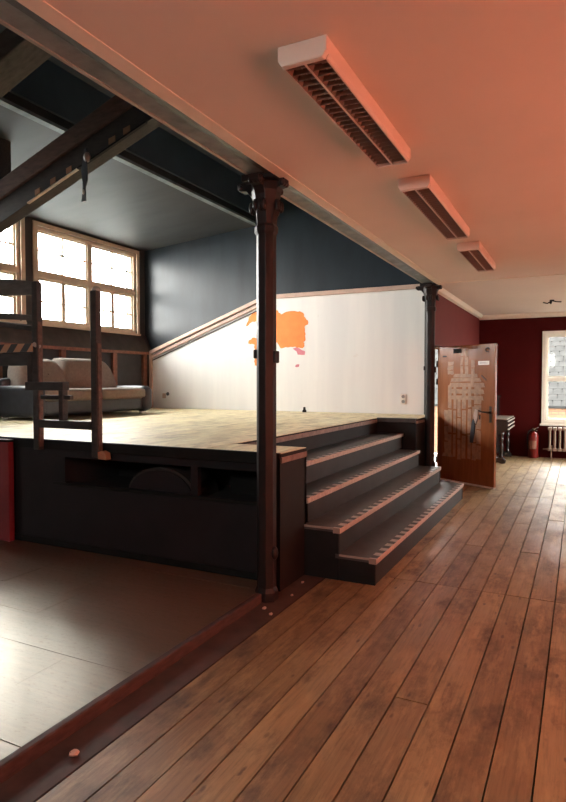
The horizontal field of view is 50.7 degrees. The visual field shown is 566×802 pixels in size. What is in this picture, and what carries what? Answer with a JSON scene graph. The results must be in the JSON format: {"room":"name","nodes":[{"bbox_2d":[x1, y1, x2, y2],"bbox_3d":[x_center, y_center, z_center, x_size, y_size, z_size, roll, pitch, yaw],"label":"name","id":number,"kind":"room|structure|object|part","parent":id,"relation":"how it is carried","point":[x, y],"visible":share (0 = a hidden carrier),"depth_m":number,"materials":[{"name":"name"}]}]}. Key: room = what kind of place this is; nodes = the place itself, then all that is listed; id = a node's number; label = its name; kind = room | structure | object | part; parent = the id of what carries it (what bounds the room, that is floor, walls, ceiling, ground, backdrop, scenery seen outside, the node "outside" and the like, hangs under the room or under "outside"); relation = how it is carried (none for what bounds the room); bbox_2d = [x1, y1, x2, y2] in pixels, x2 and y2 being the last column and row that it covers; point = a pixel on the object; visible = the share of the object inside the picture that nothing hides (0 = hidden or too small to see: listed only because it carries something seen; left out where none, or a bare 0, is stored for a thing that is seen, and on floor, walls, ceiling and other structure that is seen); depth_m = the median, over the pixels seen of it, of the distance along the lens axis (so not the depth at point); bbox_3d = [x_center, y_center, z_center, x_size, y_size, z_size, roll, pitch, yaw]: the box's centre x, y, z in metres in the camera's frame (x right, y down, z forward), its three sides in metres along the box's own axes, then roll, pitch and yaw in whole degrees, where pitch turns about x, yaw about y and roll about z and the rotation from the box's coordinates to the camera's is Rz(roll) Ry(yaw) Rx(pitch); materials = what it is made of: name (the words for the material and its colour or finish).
{"room":"community hall","nodes":[
{"label":"community hall","id":0,"kind":"room"},
{"bbox_2d":[0,322,150,386],"bbox_3d":[-4.756,0.041,6.842,0.190,2.268,10.000,1,2,26],"label":"wall","id":1,"kind":"structure","parent":0,"point":[127,356],"depth_m":10.18,"materials":[{"name":"brown wood"}]},
{"bbox_3d":[-4.738,-0.740,6.751,0.100,0.045,9.900,1,2,26],"label":"stud rail","id":2,"kind":"part","parent":1,"relation":"part of","materials":[{"name":"brown wood"}]},
{"bbox_2d":[8,216,144,335],"bbox_3d":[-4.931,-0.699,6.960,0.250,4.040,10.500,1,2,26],"label":"window frame","id":3,"kind":"structure","parent":1,"relation":"in","point":[28,220],"depth_m":9.16,"materials":[{"name":"beige wood"}]},
{"bbox_2d":[0,217,26,323],"bbox_3d":[-4.416,-1.888,7.766,0.200,1.570,2.470,1,2,26],"label":"window","id":4,"kind":"structure","parent":3,"relation":"attached to","point":[13,269],"depth_m":8.76,"materials":[{"name":"beige paint"}]},
{"bbox_3d":[-4.189,-2.265,8.288,0.050,0.622,1.060,1,2,26],"label":"sash","id":5,"kind":"part","parent":4,"relation":"part of","materials":[{"name":"beige paint"}]},
{"bbox_3d":[-4.367,-1.120,7.766,0.090,0.034,2.430,1,2,26],"label":"sill","id":6,"kind":"part","parent":4,"relation":"part of","materials":[{"name":"beige paint"}]},
{"bbox_3d":[-4.375,-1.903,7.745,0.030,1.540,2.470,1,2,26],"label":"architrave","id":7,"kind":"part","parent":4,"relation":"part of","materials":[{"name":"beige paint"}]},
{"bbox_2d":[32,220,140,335],"bbox_3d":[-3.261,-1.964,10.083,0.200,1.570,2.410,1,2,26],"label":"window","id":8,"kind":"structure","parent":3,"relation":"attached to","point":[87,283],"depth_m":10.04,"materials":[{"name":"beige paint"}]},
{"bbox_3d":[-3.545,-2.307,9.581,0.050,0.622,1.030,1,2,26],"label":"sash","id":9,"kind":"part","parent":8,"relation":"part of","materials":[{"name":"beige paint"}]},
{"bbox_3d":[-3.212,-1.196,10.084,0.090,0.034,2.370,1,2,26],"label":"sill","id":10,"kind":"part","parent":8,"relation":"part of","materials":[{"name":"beige paint"}]},
{"bbox_3d":[-3.041,-2.340,10.592,0.050,0.622,1.030,1,2,26],"label":"sash","id":11,"kind":"part","parent":8,"relation":"part of","materials":[{"name":"beige paint"}]},
{"bbox_2d":[0,24,252,213],"bbox_3d":[-1.194,-3.894,4.993,3.300,1.900,10.500,1,2,26],"label":"ceiling","id":12,"kind":"structure","parent":0,"point":[55,87],"depth_m":7.48,"materials":[{"name":"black paint"}]},
{"bbox_2d":[0,92,254,250],"bbox_3d":[-3.857,-2.812,6.356,2.750,0.354,10.500,1,2,26],"label":"ceiling","id":13,"kind":"structure","parent":0,"point":[123,205],"depth_m":8.70,"materials":[{"name":"grey paint"}]},
{"bbox_2d":[0,95,161,233],"bbox_3d":[-2.166,-2.432,6.029,5.440,2.301,0.200,1,2,26],"label":"beam","id":14,"kind":"structure","parent":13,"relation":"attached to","point":[114,126],"depth_m":5.95,"materials":[{"name":"brown wood"}]},
{"bbox_3d":[-3.045,-2.562,6.463,0.115,0.549,0.160,1,2,26],"label":"post","id":15,"kind":"part","parent":14,"relation":"part of","materials":[{"name":"brown wood"}]},
{"bbox_2d":[81,148,90,201],"bbox_3d":[-1.913,-2.192,5.799,0.115,0.500,0.060,1,2,26],"label":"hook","id":16,"kind":"object","parent":14,"relation":"hanging from","point":[86,156],"visible":1,"depth_m":5.79,"materials":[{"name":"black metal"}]},
{"bbox_2d":[0,452,434,783],"bbox_3d":[-1.687,1.247,7.252,5.755,0.171,13.600,1,2,26],"label":"floor","id":17,"kind":"structure","parent":0,"point":[75,624],"depth_m":3.50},
{"bbox_2d":[0,593,261,783],"bbox_3d":[-1.137,1.357,1.952,0.035,0.060,4.400,1,2,26],"label":"trim","id":18,"kind":"structure","parent":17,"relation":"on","point":[11,764],"depth_m":2.67,"materials":[{"name":"brown wood"}]},
{"bbox_2d":[0,408,424,591],"bbox_3d":[-1.245,0.719,7.640,5.365,0.960,5.262,1,2,26],"label":"stage platform","id":19,"kind":"object","parent":17,"relation":"on","point":[65,496],"visible":0.81,"depth_m":4.89,"materials":[{"name":"black paint"}]},
{"bbox_2d":[0,438,14,541],"bbox_3d":[-3.071,0.771,5.571,1.560,0.893,0.065,1,2,26],"label":"panel","id":20,"kind":"object","parent":19,"relation":"attached to","point":[7,527],"visible":1,"depth_m":5.22,"materials":[{"name":"paint"}]},
{"bbox_2d":[0,279,110,459],"bbox_3d":[-2.128,-0.334,5.057,1.674,1.574,0.094,1,2,26],"label":"railing","id":21,"kind":"object","parent":19,"relation":"attached to","point":[33,361],"visible":1,"depth_m":4.99,"materials":[{"name":"brown wood"}]},
{"bbox_3d":[-2.444,-0.359,5.224,0.760,0.105,0.030,1,2,26],"label":"tread rail","id":22,"kind":"part","parent":21,"relation":"part of","materials":[{"name":"brown wood"}]},
{"bbox_3d":[-2.130,-0.284,5.065,0.045,0.245,0.060,1,2,26],"label":"tread leg","id":23,"kind":"part","parent":21,"relation":"part of","materials":[{"name":"brown wood"}]},
{"bbox_3d":[-2.066,-0.295,5.032,0.060,1.410,0.060,1,2,26],"label":"post","id":24,"kind":"part","parent":21,"relation":"part of","materials":[{"name":"brown wood"}]},
{"bbox_3d":[-1.878,-0.030,4.958,0.340,0.035,0.040,1,2,26],"label":"support rail","id":25,"kind":"part","parent":21,"relation":"part of","materials":[{"name":"brown wood"}]},
{"bbox_3d":[-1.808,0.036,4.915,0.045,0.245,0.060,1,2,26],"label":"tread leg","id":26,"kind":"part","parent":21,"relation":"part of","materials":[{"name":"brown wood"}]},
{"bbox_3d":[-1.484,-0.211,4.745,0.060,1.320,0.060,1,2,26],"label":"post","id":27,"kind":"part","parent":21,"relation":"part of","materials":[{"name":"brown wood"}]},
{"bbox_2d":[0,358,151,418],"bbox_3d":[-2.905,-0.205,8.572,0.875,0.833,2.240,1,2,26],"label":"sofa","id":28,"kind":"object","parent":19,"relation":"on","point":[15,401],"visible":0.72,"depth_m":8.23,"materials":[{"name":"grey fabric"}]},
{"bbox_3d":[-3.380,0.006,7.653,0.810,0.405,0.160,1,2,26],"label":"arm","id":29,"kind":"part","parent":28,"relation":"part of","materials":[{"name":"grey fabric"}]},
{"bbox_2d":[7,359,65,385],"bbox_3d":[-3.354,-0.319,8.177,0.389,0.520,0.820,1,2,26],"label":"cushion","id":30,"kind":"object","parent":28,"relation":"on","point":[54,370],"depth_m":8.13,"materials":[{"name":"beige fabric"}]},
{"bbox_3d":[-3.228,-0.084,8.731,0.160,0.505,2.150,1,2,26],"label":"frame","id":31,"kind":"part","parent":28,"relation":"part of","materials":[{"name":"grey fabric"}]},
{"bbox_2d":[45,388,90,401],"bbox_3d":[-3.048,-0.088,8.088,0.695,0.165,0.960,1,2,26],"label":"seat cushion","id":32,"kind":"object","parent":28,"relation":"on","point":[79,394],"depth_m":7.96,"materials":[{"name":"beige fabric"}]},
{"bbox_2d":[52,358,116,387],"bbox_3d":[-2.976,-0.359,8.937,0.392,0.550,1.160,1,2,26],"label":"cushion","id":33,"kind":"object","parent":28,"relation":"on","point":[75,371],"depth_m":8.68,"materials":[{"name":"beige fabric"}]},
{"bbox_2d":[102,387,144,399],"bbox_3d":[-2.621,-0.117,8.944,0.695,0.165,0.945,1,2,26],"label":"seat cushion","id":34,"kind":"object","parent":28,"relation":"on","point":[108,393],"depth_m":8.80,"materials":[{"name":"beige fabric"}]},
{"bbox_3d":[-2.449,-0.049,9.478,0.850,0.395,0.220,1,2,26],"label":"arm","id":35,"kind":"part","parent":28,"relation":"part of","materials":[{"name":"grey fabric"}]},
{"bbox_3d":[-2.413,0.797,5.341,5.325,0.855,0.040,1,2,26],"label":"panel","id":36,"kind":"part","parent":19,"relation":"part of","materials":[{"name":"black wood"}]},
{"bbox_2d":[129,465,218,495],"bbox_3d":[-0.888,0.625,4.814,0.660,0.215,0.335,1,2,26],"label":"drum","id":37,"kind":"object","parent":19,"relation":"on","point":[167,478],"visible":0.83,"depth_m":4.68,"materials":[{"name":"black"}]},
{"bbox_3d":[0.850,0.771,6.588,0.655,0.925,5.220,1,2,26],"label":"panel","id":38,"kind":"part","parent":19,"relation":"part of","materials":[{"name":"black paint"}]},
{"bbox_3d":[0.861,0.322,6.573,0.655,0.050,5.210,1,2,26],"label":"edge trim","id":39,"kind":"part","parent":19,"relation":"part of","materials":[{"name":"brown wood"}]},
{"bbox_3d":[1.522,0.255,7.995,0.530,0.055,0.072,1,2,26],"label":"edge plate","id":40,"kind":"part","parent":19,"relation":"part of","materials":[{"name":"brown wood"}]},
{"bbox_2d":[237,172,288,602],"bbox_3d":[-0.114,-0.069,3.939,0.322,2.778,0.323,-1,2,-19],"label":"column","id":41,"kind":"structure","parent":17,"relation":"on","point":[265,190],"depth_m":3.89,"materials":[{"name":"black metal"}]},
{"bbox_2d":[144,197,419,349],"bbox_3d":[-0.160,-1.984,10.141,5.820,6.200,0.120,1,2,26],"label":"wall","id":42,"kind":"structure","parent":0,"point":[189,285],"depth_m":10.35,"materials":[{"name":"paint"}]},
{"bbox_2d":[0,97,255,226],"bbox_3d":[-2.702,-2.844,5.612,0.080,0.040,10.200,1,2,26],"label":"trim","id":43,"kind":"structure","parent":42,"relation":"attached to","point":[4,102],"depth_m":7.38,"materials":[{"name":"grey paint"}]},
{"bbox_2d":[0,455,565,801],"bbox_3d":[2.876,1.361,4.983,4.450,0.152,13.600,1,2,26],"label":"floor","id":44,"kind":"structure","parent":0,"point":[441,679],"depth_m":2.76,"materials":[{"name":"brown wood"}]},
{"bbox_2d":[69,749,79,756],"bbox_3d":[-0.808,1.364,2.313,0.035,0.021,0.042,1,2,26],"label":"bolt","id":45,"kind":"object","parent":44,"relation":"on","point":[74,752],"visible":1,"depth_m":2.31,"materials":[{"name":"metal"}]},
{"bbox_2d":[304,433,463,585],"bbox_3d":[0.967,0.868,6.160,1.184,0.760,3.761,1,2,26],"label":"stairs","id":46,"kind":"structure","parent":44,"relation":"on","point":[370,501],"depth_m":5.30,"materials":[{"name":"black paint"}]},
{"bbox_2d":[416,282,441,465],"bbox_3d":[2.008,-0.208,8.181,0.322,2.778,0.323,-1,2,-19],"label":"column","id":47,"kind":"structure","parent":44,"relation":"on","point":[430,290],"depth_m":8.12,"materials":[{"name":"black metal"}]},
{"bbox_2d":[496,395,514,463],"bbox_3d":[3.884,0.493,11.108,0.690,1.185,1.230,1,2,26],"label":"upright piano","id":48,"kind":"object","parent":44,"relation":"on","point":[504,423],"visible":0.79,"depth_m":10.62,"materials":[{"name":"black paint"}]},
{"bbox_3d":[3.864,0.778,10.574,0.100,0.470,0.098,1,2,26],"label":"leg","id":49,"kind":"part","parent":48,"relation":"part of","materials":[{"name":"black paint"}]},
{"bbox_3d":[4.069,0.305,11.032,0.265,0.014,1.150,1,2,26],"label":"key lid","id":50,"kind":"part","parent":48,"relation":"part of","materials":[{"name":"white"}]},
{"bbox_3d":[4.323,0.748,11.496,0.100,0.470,0.098,1,2,26],"label":"leg","id":51,"kind":"part","parent":48,"relation":"part of","materials":[{"name":"black paint"}]},
{"bbox_2d":[527,428,538,457],"bbox_3d":[4.766,0.787,11.363,0.187,0.580,0.196,-2,2,-41],"label":"fire extinguisher","id":52,"kind":"object","parent":44,"relation":"on","point":[533,438],"visible":1,"depth_m":11.30,"materials":[{"name":"red metal"}]},
{"bbox_2d":[543,427,565,458],"bbox_3d":[5.400,0.794,11.011,1.120,0.590,0.120,1,2,26],"label":"radiator","id":53,"kind":"object","parent":44,"relation":"on","point":[550,448],"visible":1,"depth_m":11.12,"materials":[{"name":"white metal"}]},
{"bbox_2d":[149,284,425,414],"bbox_3d":[-0.126,-0.792,10.007,5.235,1.955,0.160,1,2,26],"label":"wall","id":54,"kind":"structure","parent":0,"point":[357,350],"depth_m":9.65,"materials":[{"name":"white paint"}]},
{"bbox_3d":[-2.460,-0.374,11.139,0.060,1.005,0.040,1,2,26],"label":"edge trim","id":55,"kind":"part","parent":54,"relation":"part of","materials":[{"name":"brown wood"}]},
{"bbox_3d":[-1.381,-1.233,10.575,2.430,0.926,0.035,1,2,26],"label":"moulding","id":56,"kind":"part","parent":54,"relation":"part of","materials":[{"name":"wood"}]},
{"bbox_3d":[-0.164,-1.301,10.009,5.110,0.937,0.160,1,2,26],"label":"moulding","id":57,"kind":"part","parent":54,"relation":"part of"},
{"bbox_2d":[400,394,405,403],"bbox_3d":[1.819,-0.030,9.030,0.090,0.160,0.019,1,2,26],"label":"wall socket","id":58,"kind":"object","parent":54,"relation":"attached to","point":[402,396],"visible":1,"depth_m":9.02,"materials":[{"name":"grey plastic"}]},
{"bbox_3d":[2.172,-0.750,8.874,0.110,1.905,0.140,1,2,26],"label":"post","id":59,"kind":"part","parent":54,"relation":"part of","materials":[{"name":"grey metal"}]},
{"bbox_2d":[44,0,565,314],"bbox_3d":[2.872,-1.536,4.890,4.660,0.150,13.800,1,2,26],"label":"ceiling","id":60,"kind":"structure","parent":0,"point":[475,90],"depth_m":2.77,"materials":[{"name":"beige paint"}]},
{"bbox_2d":[0,0,433,282],"bbox_3d":[-0.012,-1.502,4.064,0.203,0.105,9.350,1,2,26],"label":"ceiling beam","id":61,"kind":"structure","parent":60,"relation":"attached to","point":[14,16],"depth_m":2.84,"materials":[{"name":"grey paint"}]},
{"bbox_2d":[278,34,410,167],"bbox_3d":[0.347,-1.353,2.834,0.206,0.079,1.240,1,2,26],"label":"ceiling lamp","id":62,"kind":"object","parent":60,"relation":"attached to","point":[316,65],"visible":1,"depth_m":2.61,"materials":[{"name":"white metal"}]},
{"bbox_2d":[398,174,469,239],"bbox_3d":[1.164,-1.407,4.459,0.206,0.079,1.500,1,2,26],"label":"ceiling lamp","id":63,"kind":"object","parent":60,"relation":"attached to","point":[422,191],"visible":1,"depth_m":4.20,"materials":[{"name":"white metal"}]},
{"bbox_2d":[457,241,495,271],"bbox_3d":[1.988,-1.461,6.098,0.206,0.079,1.190,1,2,26],"label":"ceiling lamp","id":64,"kind":"object","parent":60,"relation":"attached to","point":[474,252],"visible":1,"depth_m":5.89,"materials":[{"name":"white metal"}]},
{"bbox_2d":[442,274,565,283],"bbox_3d":[3.962,-1.531,6.968,4.160,0.018,0.030,1,2,26],"label":"trim","id":65,"kind":"structure","parent":60,"relation":"attached to","point":[556,274],"depth_m":7.53,"materials":[{"name":"beige paint"}]},
{"bbox_2d":[435,294,479,346],"bbox_3d":[2.948,-0.283,10.124,0.120,2.900,4.040,1,2,26],"label":"wall","id":66,"kind":"structure","parent":0,"point":[454,326],"depth_m":9.46,"materials":[{"name":"red paint"}]},
{"bbox_2d":[16,0,445,285],"bbox_3d":[0.105,-1.480,3.979,0.080,0.104,9.300,1,2,26],"label":"trim","id":67,"kind":"structure","parent":66,"relation":"attached to","point":[41,8],"depth_m":2.78,"materials":[{"name":"beige paint"}]},
{"bbox_2d":[438,288,482,318],"bbox_3d":[3.038,-1.598,10.036,0.080,0.065,4.040,1,2,26],"label":"trim","id":68,"kind":"structure","parent":66,"relation":"attached to","point":[442,292],"depth_m":9.56,"materials":[{"name":"beige paint"}]},
{"bbox_2d":[435,343,496,488],"bbox_3d":[2.554,0.193,8.403,0.167,1.947,1.046,-1,2,-32],"label":"door","id":69,"kind":"structure","parent":66,"relation":"in","point":[466,382],"depth_m":8.33,"materials":[{"name":"brown wood"}]},
{"bbox_3d":[2.779,0.182,8.003,0.008,0.220,0.040,-1,2,-32],"label":"handle plate","id":70,"kind":"part","parent":69,"relation":"part of","materials":[{"name":"brown metal"}]},
{"bbox_2d":[479,316,565,459],"bbox_3d":[5.930,-0.289,11.064,4.650,2.950,0.300,1,2,26],"label":"wall","id":71,"kind":"structure","parent":0,"point":[519,340],"depth_m":11.55,"materials":[{"name":"paint"}]},
{"bbox_2d":[479,311,565,319],"bbox_3d":[5.753,-1.616,10.890,4.450,0.085,0.090,1,2,26],"label":"trim","id":72,"kind":"structure","parent":71,"relation":"attached to","point":[562,313],"depth_m":11.43,"materials":[{"name":"beige paint"}]},
{"bbox_2d":[539,330,565,425],"bbox_3d":[5.511,-0.420,11.117,1.330,1.790,0.150,1,2,26],"label":"window","id":73,"kind":"structure","parent":71,"relation":"in","point":[545,421],"depth_m":11.34,"materials":[{"name":"white paint"}]},
{"bbox_3d":[5.496,0.458,11.114,1.330,0.035,0.080,1,2,26],"label":"sill","id":74,"kind":"part","parent":73,"relation":"part of","materials":[{"name":"white paint"}]},
{"bbox_3d":[5.269,-0.842,11.269,0.512,0.782,0.040,1,2,26],"label":"sash","id":75,"kind":"part","parent":73,"relation":"part of","materials":[{"name":"white paint"}]},
{"bbox_3d":[5.269,-0.020,11.296,0.512,0.742,0.040,1,2,26],"label":"sash","id":76,"kind":"part","parent":73,"relation":"part of","materials":[{"name":"white paint"}]},
{"bbox_3d":[0.216,-3.227,4.425,0.210,3.340,10.300,1,2,26],"label":"wall","id":77,"kind":"structure","parent":0,"visible":0},
{"bbox_2d":[0,28,51,97],"bbox_3d":[-2.756,-2.308,4.846,5.440,2.069,0.250,1,2,26],"label":"brace","id":78,"kind":"object","parent":77,"relation":"attached to","point":[19,57],"visible":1,"depth_m":4.41,"materials":[{"name":"black brown timber"},{"name":"brown timber"}]},
{"label":"outside","id":79,"kind":"structure","parent":0,"visible":0},
{"bbox_3d":[4.457,5.253,9.129,120.000,0.200,140.000,1,2,26],"label":"ground","id":80,"kind":"structure","parent":79,"visible":0},
{"bbox_2d":[434,337,565,452],"bbox_3d":[9.582,0.450,19.270,18.000,8.735,9.004,1,2,26],"label":"house","id":81,"kind":"structure","parent":80,"relation":"on","point":[557,345],"depth_m":16.41,"materials":[{"name":"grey brick"}]}
]}

